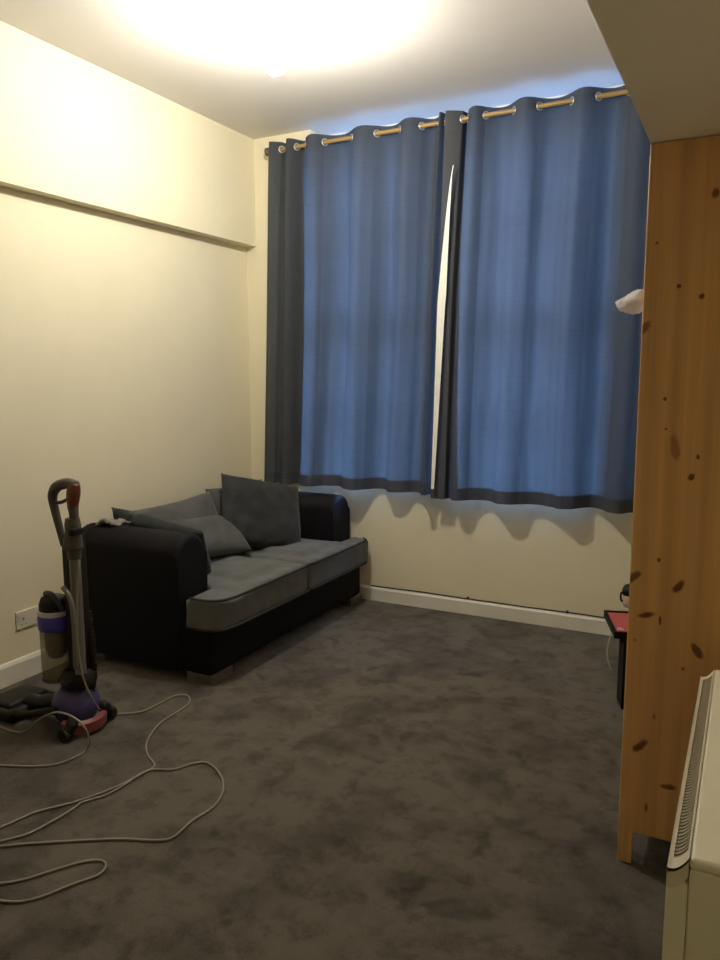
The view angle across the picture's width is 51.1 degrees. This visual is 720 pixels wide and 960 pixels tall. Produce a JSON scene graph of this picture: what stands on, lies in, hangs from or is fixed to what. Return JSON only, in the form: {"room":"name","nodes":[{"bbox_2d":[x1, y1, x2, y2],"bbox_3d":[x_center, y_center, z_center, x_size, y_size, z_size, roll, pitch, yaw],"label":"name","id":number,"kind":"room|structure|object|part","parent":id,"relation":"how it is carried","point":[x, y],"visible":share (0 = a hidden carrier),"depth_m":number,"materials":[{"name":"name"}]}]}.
{"room":"living room","nodes":[
{"label":"living room","id":0,"kind":"room"},
{"bbox_2d":[0,21,255,664],"bbox_3d":[-2.187,-0.414,2.759,0.280,3.075,6.537,4,9,27],"label":"wall","id":1,"kind":"structure","parent":0,"point":[128,219],"depth_m":4.07,"materials":[{"name":"beige paint"}]},
{"bbox_2d":[15,606,38,629],"bbox_3d":[-1.659,0.689,3.785,0.014,0.088,0.164,4,9,27],"label":"wall socket","id":2,"kind":"object","parent":1,"relation":"attached to","point":[28,617],"visible":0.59,"depth_m":3.76,"materials":[{"name":"white plastic"}]},
{"bbox_2d":[0,648,67,688],"bbox_3d":[-2.155,1.067,2.866,0.018,0.112,5.989,4,9,27],"label":"baseboard","id":3,"kind":"structure","parent":1,"relation":"attached to","point":[19,669],"depth_m":3.77,"materials":[{"name":"white wood"}]},
{"bbox_2d":[0,0,623,139],"bbox_3d":[-0.592,-1.879,1.728,3.876,0.100,6.557,4,9,27],"label":"ceiling","id":4,"kind":"structure","parent":0,"point":[351,64],"depth_m":3.70,"materials":[{"name":"white paint"}]},
{"bbox_2d":[260,0,287,75],"bbox_3d":[-0.370,-1.902,3.261,0.124,0.277,0.124,4,9,27],"label":"ceiling light","id":5,"kind":"object","parent":4,"relation":"attached to","point":[274,12],"visible":1,"depth_m":3.23,"materials":[{"name":"white glass"}]},
{"bbox_3d":[-0.370,-1.830,3.272,0.108,0.130,0.108,4,9,27],"label":"bulb","id":6,"kind":"part","parent":5,"relation":"part of","materials":[{"name":"white glass"}]},
{"bbox_2d":[0,599,670,959],"bbox_3d":[-0.581,1.266,2.165,3.876,0.100,6.557,4,9,27],"label":"floor","id":7,"kind":"structure","parent":0,"point":[402,782],"depth_m":2.63,"materials":[{"name":"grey carpet"}]},
{"bbox_2d":[0,478,223,902],"bbox_3d":[-1.135,0.565,2.915,1.495,1.102,1.283,6,10,40],"label":"vacuum cleaner","id":8,"kind":"object","parent":7,"relation":"on","point":[65,620],"visible":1,"depth_m":3.13,"materials":[{"name":"plastic"}]},
{"bbox_3d":[-1.290,0.505,3.155,0.097,0.086,0.035,3,8,19],"label":"bin handle","id":9,"kind":"part","parent":8,"relation":"part of","materials":[{"name":"grey plastic"}]},
{"bbox_3d":[-1.211,0.133,3.076,0.163,0.289,0.044,4,9,27],"label":"handle","id":10,"kind":"part","parent":8,"relation":"part of","materials":[{"name":"grey plastic"}]},
{"bbox_3d":[-1.198,1.021,3.121,0.057,0.081,0.075,4,9,27],"label":"stand leg","id":11,"kind":"part","parent":8,"relation":"part of","materials":[{"name":"plastic"}]},
{"bbox_3d":[-1.174,0.192,3.066,0.086,0.181,0.086,4,9,27],"label":"handle stem","id":12,"kind":"part","parent":8,"relation":"part of","materials":[{"name":"grey plastic"}]},
{"bbox_3d":[-1.110,0.998,3.291,0.056,0.082,0.081,4,9,27],"label":"stand leg","id":13,"kind":"part","parent":8,"relation":"part of","materials":[{"name":"plastic"}]},
{"bbox_2d":[83,479,367,685],"bbox_3d":[-0.712,0.482,4.490,0.964,0.814,1.636,4,9,27],"label":"sofa","id":14,"kind":"object","parent":7,"relation":"on","point":[153,600],"visible":0.87,"depth_m":3.90,"materials":[{"name":"black fabric"}]},
{"bbox_2d":[95,518,130,526],"bbox_3d":[-1.309,0.220,3.988,0.132,0.050,0.143,4,9,27],"label":"folded cloth","id":15,"kind":"object","parent":14,"relation":"on","point":[113,522],"visible":1,"depth_m":3.96,"materials":[{"name":"grey fabric"}]},
{"bbox_3d":[-1.143,0.581,3.926,0.705,0.675,0.223,4,9,27],"label":"arm","id":16,"kind":"part","parent":14,"relation":"part of","materials":[{"name":"black fabric"}]},
{"bbox_2d":[111,507,210,574],"bbox_3d":[-1.075,0.379,4.111,0.682,0.448,0.221,4,9,27],"label":"cushion","id":17,"kind":"object","parent":14,"relation":"on","point":[141,520],"visible":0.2,"depth_m":4.00,"materials":[{"name":"grey fabric"}]},
{"bbox_2d":[129,491,217,520],"bbox_3d":[-1.018,0.338,4.335,0.269,0.455,0.668,4,9,27],"label":"cushion","id":18,"kind":"object","parent":14,"relation":"on","point":[202,507],"depth_m":4.33,"materials":[{"name":"grey fabric"}]},
{"bbox_2d":[172,515,251,557],"bbox_3d":[-0.875,0.326,4.295,0.244,0.235,0.569,5,9,32],"label":"cushion","id":19,"kind":"object","parent":14,"relation":"on","point":[223,539],"depth_m":4.30,"materials":[{"name":"grey fabric"}]},
{"bbox_2d":[205,479,261,514],"bbox_3d":[-0.748,0.245,4.864,0.248,0.447,0.609,4,9,27],"label":"cushion","id":20,"kind":"object","parent":14,"relation":"on","point":[215,495],"depth_m":4.61,"materials":[{"name":"grey fabric"}]},
{"bbox_2d":[186,554,306,629],"bbox_3d":[-0.823,0.571,4.106,0.779,0.206,0.830,4,9,27],"label":"seat cushion","id":21,"kind":"object","parent":14,"relation":"on","point":[239,589],"depth_m":3.88,"materials":[{"name":"grey fabric"}]},
{"bbox_2d":[221,473,300,547],"bbox_3d":[-0.608,0.208,4.655,0.612,0.514,0.279,-5,9,-29],"label":"cushion","id":22,"kind":"object","parent":14,"relation":"on","point":[267,514],"visible":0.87,"depth_m":4.58,"materials":[{"name":"grey fabric"}]},
{"bbox_2d":[234,537,367,588],"bbox_3d":[-0.445,0.471,4.823,0.782,0.206,0.802,4,9,27],"label":"seat cushion","id":23,"kind":"object","parent":14,"relation":"on","point":[328,559],"depth_m":4.55,"materials":[{"name":"grey fabric"}]},
{"bbox_3d":[-0.463,0.409,5.150,0.775,0.675,0.223,4,9,27],"label":"arm","id":24,"kind":"part","parent":14,"relation":"part of","materials":[{"name":"black fabric"}]},
{"bbox_2d":[604,610,627,708],"bbox_3d":[1.279,0.838,3.510,0.240,0.365,0.321,1,8,10],"label":"side table","id":25,"kind":"object","parent":7,"relation":"on","point":[621,636],"visible":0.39,"depth_m":3.40,"materials":[{"name":"black paint"}]},
{"bbox_2d":[606,633,611,669],"bbox_3d":[1.132,0.777,3.410,0.029,0.177,0.006,4,9,27],"label":"cable","id":26,"kind":"object","parent":25,"relation":"hanging from","point":[611,633],"visible":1,"depth_m":3.41,"materials":[{"name":"grey plastic"}]},
{"bbox_2d":[604,610,627,638],"bbox_3d":[1.278,0.672,3.487,0.240,0.030,0.321,1,8,10],"label":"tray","id":27,"kind":"object","parent":25,"relation":"on","point":[616,634],"depth_m":3.44,"materials":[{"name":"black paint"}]},
{"bbox_2d":[608,612,627,631],"bbox_3d":[1.276,0.662,3.478,0.212,0.007,0.271,1,8,10],"label":"magazine","id":28,"kind":"object","parent":25,"relation":"on","point":[620,620],"visible":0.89,"depth_m":3.51,"materials":[{"name":"red paper"}]},
{"bbox_2d":[620,584,629,607],"bbox_3d":[1.330,0.568,3.700,0.082,0.117,0.082,7,10,40],"label":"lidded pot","id":29,"kind":"object","parent":25,"relation":"on","point":[624,599],"visible":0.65,"depth_m":3.68,"materials":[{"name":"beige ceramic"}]},
{"bbox_3d":[1.330,0.537,3.695,0.082,0.055,0.082,4,9,27],"label":"lid","id":30,"kind":"part","parent":29,"relation":"part of","materials":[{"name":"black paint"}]},
{"bbox_2d":[617,135,719,862],"bbox_3d":[1.241,0.095,2.467,0.618,2.124,0.884,4,9,27],"label":"wardrobe","id":31,"kind":"object","parent":7,"relation":"on","point":[673,630],"visible":0.84,"depth_m":2.13,"materials":[{"name":"brown wood"}]},
{"bbox_2d":[615,289,642,314],"bbox_3d":[0.814,-0.535,2.261,0.094,0.073,0.108,4,9,27],"label":"plastic bag","id":32,"kind":"object","parent":31,"relation":"hanging from","point":[632,303],"visible":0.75,"depth_m":2.23,"materials":[{"name":"white plastic"}]},
{"bbox_3d":[0.907,0.051,2.396,0.015,1.972,0.417,4,9,27],"label":"door","id":33,"kind":"part","parent":31,"relation":"part of","materials":[{"name":"brown wood"}]},
{"bbox_2d":[662,670,719,959],"bbox_3d":[0.831,0.922,1.623,0.262,0.720,0.896,4,9,27],"label":"heater","id":34,"kind":"object","parent":7,"relation":"on","point":[691,931],"visible":1,"depth_m":1.26,"materials":[{"name":"beige metal"}]},
{"bbox_3d":[0.729,0.910,1.675,0.033,0.651,0.890,4,9,27],"label":"panel","id":35,"kind":"part","parent":34,"relation":"part of","materials":[{"name":"beige metal"}]},
{"bbox_2d":[666,670,714,887],"bbox_3d":[0.728,0.590,1.630,0.033,0.062,0.892,4,9,27],"label":"grille","id":36,"kind":"object","parent":34,"relation":"attached to","point":[683,860],"depth_m":1.43,"materials":[{"name":"white plastic"}]},
{"bbox_3d":[0.845,0.914,1.615,0.225,0.658,0.886,4,9,27],"label":"casing","id":37,"kind":"part","parent":34,"relation":"part of","materials":[{"name":"beige metal"}]},
{"bbox_3d":[0.844,0.577,1.567,0.229,0.021,0.896,4,9,27],"label":"panel","id":38,"kind":"part","parent":34,"relation":"part of","materials":[{"name":"white metal"}]},
{"bbox_2d":[247,130,632,616],"bbox_3d":[0.838,-0.689,4.665,3.476,3.075,0.330,4,9,27],"label":"wall","id":39,"kind":"structure","parent":0,"point":[578,560],"depth_m":4.72,"materials":[{"name":"beige paint"}]},
{"bbox_2d":[331,116,438,134],"bbox_3d":[0.189,-1.120,4.872,1.030,2.275,0.198,4,9,27],"label":"window","id":40,"kind":"structure","parent":39,"relation":"in","point":[436,116],"depth_m":4.77,"materials":[{"name":"white paint"}]},
{"bbox_2d":[264,89,628,155],"bbox_3d":[0.552,-2.062,4.365,2.595,0.080,0.122,4,9,27],"label":"pole","id":41,"kind":"object","parent":39,"relation":"attached to","point":[620,92],"visible":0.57,"depth_m":4.23,"materials":[{"name":"gold metal"}]},
{"bbox_2d":[264,112,453,494],"bbox_3d":[-0.034,-1.048,4.785,1.369,2.233,0.148,4,9,29],"label":"curtain","id":42,"kind":"object","parent":41,"relation":"hanging from","point":[356,306],"visible":0.95,"depth_m":4.78,"materials":[{"name":"blue fabric"}]},
{"bbox_2d":[431,85,650,513],"bbox_3d":[1.024,-0.964,4.220,1.313,2.254,0.158,4,9,27],"label":"curtain","id":43,"kind":"object","parent":41,"relation":"hanging from","point":[540,367],"visible":0.89,"depth_m":4.22,"materials":[{"name":"blue fabric"}]},
{"bbox_2d":[359,584,612,635],"bbox_3d":[0.763,0.808,4.718,3.476,0.095,0.018,4,9,27],"label":"baseboard","id":44,"kind":"structure","parent":39,"relation":"attached to","point":[575,622],"depth_m":4.69,"materials":[{"name":"white wood"}]},
{"bbox_2d":[371,585,603,617],"bbox_3d":[0.966,0.766,4.607,2.000,0.018,0.016,4,9,27],"label":"cable","id":45,"kind":"object","parent":39,"relation":"attached to","point":[467,598],"visible":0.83,"depth_m":4.68,"materials":[{"name":"black plastic"}]},
{"bbox_2d":[494,84,624,106],"bbox_3d":[1.112,-1.057,4.397,1.050,2.275,0.198,4,9,27],"label":"window","id":46,"kind":"structure","parent":39,"relation":"in","point":[558,96],"depth_m":4.28,"materials":[{"name":"white paint"}]},
{"bbox_2d":[587,0,719,143],"bbox_3d":[0.652,-1.263,1.077,0.599,0.949,6.007,4,9,27],"label":"ceiling","id":47,"kind":"structure","parent":0,"point":[665,54],"depth_m":1.51,"materials":[{"name":"paint"}]}
]}

